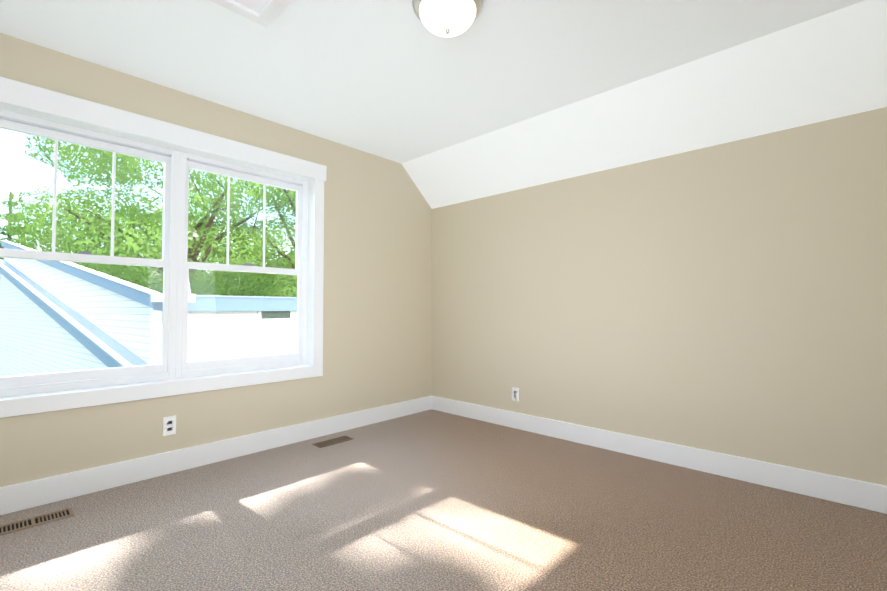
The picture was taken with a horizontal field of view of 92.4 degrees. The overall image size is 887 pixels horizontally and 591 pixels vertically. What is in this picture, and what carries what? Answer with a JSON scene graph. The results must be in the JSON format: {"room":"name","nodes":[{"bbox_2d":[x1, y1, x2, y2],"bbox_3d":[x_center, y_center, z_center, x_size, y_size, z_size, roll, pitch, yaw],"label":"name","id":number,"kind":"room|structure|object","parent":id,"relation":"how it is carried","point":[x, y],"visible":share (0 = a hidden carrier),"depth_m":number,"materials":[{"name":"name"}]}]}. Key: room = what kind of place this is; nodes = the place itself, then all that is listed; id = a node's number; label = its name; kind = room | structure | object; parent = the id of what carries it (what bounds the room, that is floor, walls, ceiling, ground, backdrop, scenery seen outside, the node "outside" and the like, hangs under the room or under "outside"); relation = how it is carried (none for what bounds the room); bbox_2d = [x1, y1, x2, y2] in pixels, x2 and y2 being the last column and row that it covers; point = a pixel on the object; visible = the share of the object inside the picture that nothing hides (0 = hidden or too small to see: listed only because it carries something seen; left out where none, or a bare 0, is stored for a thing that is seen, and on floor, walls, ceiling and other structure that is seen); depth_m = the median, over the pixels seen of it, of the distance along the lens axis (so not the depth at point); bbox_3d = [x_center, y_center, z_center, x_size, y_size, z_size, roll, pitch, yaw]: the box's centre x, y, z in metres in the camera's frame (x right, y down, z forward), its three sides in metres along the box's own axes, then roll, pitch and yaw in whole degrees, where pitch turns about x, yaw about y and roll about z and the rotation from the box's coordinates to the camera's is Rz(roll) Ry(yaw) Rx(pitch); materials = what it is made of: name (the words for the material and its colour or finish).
{"room":"empty bedroom","nodes":[
{"label":"empty bedroom","id":0,"kind":"room"},
{"bbox_2d":[0,33,431,486],"bbox_3d":[-1.498,-0.118,3.040,0.160,2.880,4.170,-2,-2,43],"label":"wall","id":1,"kind":"structure","parent":0,"point":[377,320],"depth_m":3.35,"materials":[{"name":"beige paint"}]},
{"bbox_2d":[0,103,313,399],"bbox_3d":[-1.714,-0.208,2.758,0.085,1.534,1.896,-2,-2,43],"label":"liner","id":2,"kind":"object","parent":1,"relation":"in","point":[228,160],"visible":0.53,"depth_m":2.93,"materials":[{"name":"white wood"}]},
{"bbox_2d":[0,109,307,396],"bbox_3d":[-1.776,-0.206,2.816,0.085,1.498,1.860,-2,-2,43],"label":"double-hung window","id":3,"kind":"structure","parent":2,"relation":"in","point":[174,263],"depth_m":2.77,"materials":[{"name":"white plastic"}]},
{"bbox_2d":[0,76,326,417],"bbox_3d":[-1.675,-0.229,2.721,0.024,1.714,2.064,-2,-2,43],"label":"window","id":4,"kind":"structure","parent":1,"relation":"in","point":[34,98],"depth_m":2.67,"materials":[{"name":"white wood"}]},
{"bbox_2d":[163,415,175,435],"bbox_3d":[-1.714,0.815,2.660,0.008,0.115,0.070,-2,-2,43],"label":"electrical outlet","id":5,"kind":"object","parent":1,"relation":"attached to","point":[169,425],"visible":1,"depth_m":2.66,"materials":[{"name":"white plastic"}]},
{"bbox_2d":[0,395,431,514],"bbox_3d":[-1.434,1.051,2.945,0.019,0.137,3.850,-2,-2,43],"label":"baseboard","id":6,"kind":"structure","parent":1,"relation":"attached to","point":[60,487],"depth_m":2.69,"materials":[{"name":"white wood"}]},
{"bbox_2d":[0,0,864,162],"bbox_3d":[-0.214,-1.480,1.474,3.910,0.250,3.590,-2,-2,43],"label":"ceiling","id":7,"kind":"structure","parent":0,"point":[398,81],"depth_m":2.32,"materials":[{"name":"white paint"}]},
{"bbox_2d":[210,0,292,26],"bbox_3d":[-0.818,-1.341,1.565,0.820,0.022,0.700,-2,-2,43],"label":"trim","id":8,"kind":"structure","parent":7,"relation":"attached to","point":[264,13],"depth_m":1.96,"materials":[{"name":"white wood"}]},
{"bbox_2d":[412,0,482,36],"bbox_3d":[0.019,-1.267,1.943,0.324,0.147,0.324,-2,-2,43],"label":"flush-mount ceiling light","id":9,"kind":"object","parent":7,"relation":"attached to","point":[447,18],"visible":1,"depth_m":1.89,"materials":[{"name":"white glass"}]},
{"bbox_2d":[0,409,886,590],"bbox_3d":[-0.074,1.182,1.663,4.070,0.200,4.170,-2,-2,43],"label":"floor","id":10,"kind":"structure","parent":0,"point":[431,500],"depth_m":2.01,"materials":[{"name":"carpet"}]},
{"bbox_2d":[0,507,73,535],"bbox_3d":[-1.976,1.090,2.046,0.112,0.006,0.290,-2,-2,43],"label":"air vent register","id":11,"kind":"object","parent":10,"relation":"on","point":[34,521],"visible":1,"depth_m":2.05,"materials":[{"name":"beige metal"}]},
{"bbox_2d":[313,436,352,447],"bbox_3d":[-0.849,1.126,3.279,0.112,0.006,0.290,-2,-2,43],"label":"air vent register","id":12,"kind":"object","parent":10,"relation":"on","point":[329,442],"visible":1,"depth_m":3.27,"materials":[{"name":"brown metal"}]},
{"bbox_2d":[401,0,886,208],"bbox_3d":[1.214,-1.250,2.988,3.910,0.620,0.580,-2,-2,43],"label":"ceiling","id":13,"kind":"structure","parent":0,"point":[831,65],"depth_m":2.58,"materials":[{"name":"white paint"}]},
{"bbox_2d":[432,107,886,485],"bbox_3d":[1.357,0.183,3.099,3.910,2.280,0.160,-2,-2,43],"label":"wall","id":14,"kind":"structure","parent":0,"point":[729,298],"depth_m":2.73,"materials":[{"name":"beige paint"}]},
{"bbox_2d":[512,387,518,401],"bbox_3d":[0.619,0.850,3.659,0.070,0.115,0.008,-2,-2,43],"label":"electrical outlet","id":15,"kind":"object","parent":14,"relation":"attached to","point":[515,393],"visible":1,"depth_m":3.65,"materials":[{"name":"white plastic"}]},
{"bbox_2d":[432,396,886,513],"bbox_3d":[1.238,1.054,3.064,3.690,0.137,0.019,-2,-2,43],"label":"baseboard","id":16,"kind":"structure","parent":14,"relation":"attached to","point":[852,492],"depth_m":2.70,"materials":[{"name":"white wood"}]},
{"label":"outside","id":17,"kind":"structure","parent":0,"visible":0},
{"bbox_3d":[-25.812,5.313,28.378,69.500,0.300,90.000,-2,-2,43],"label":"ground","id":18,"kind":"structure","parent":17,"visible":0},
{"bbox_2d":[0,191,28,259],"bbox_3d":[-23.620,-0.339,23.230,4.719,10.700,4.824,-2,-2,43],"label":"conifer tree","id":19,"kind":"object","parent":18,"relation":"on","point":[2,230],"depth_m":22.98,"materials":[{"name":"green plant"}]},
{"bbox_2d":[0,134,275,295],"bbox_3d":[-14.316,-2.280,21.213,11.910,14.469,11.182,-2,-2,43],"label":"tree","id":20,"kind":"object","parent":18,"relation":"on","point":[126,236],"depth_m":18.46,"materials":[{"name":"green plant"}]},
{"bbox_2d":[0,240,296,395],"bbox_3d":[-6.472,1.404,14.781,14.500,6.721,11.320,-1,-2,37],"label":"house","id":21,"kind":"structure","parent":18,"relation":"on","point":[80,326],"depth_m":8.11,"materials":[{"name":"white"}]},
{"bbox_2d":[93,251,296,296],"bbox_3d":[-19.179,0.810,38.298,13.074,12.153,47.055,-2,-2,43],"label":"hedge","id":22,"kind":"object","parent":18,"relation":"on","point":[160,290],"depth_m":35.35,"materials":[{"name":"green plant"}]},
{"bbox_2d":[188,174,296,296],"bbox_3d":[-7.667,-1.881,25.671,13.532,13.971,12.740,-2,-2,43],"label":"tree","id":23,"kind":"object","parent":18,"relation":"on","point":[284,225],"depth_m":23.37,"materials":[{"name":"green plant"}]}
]}

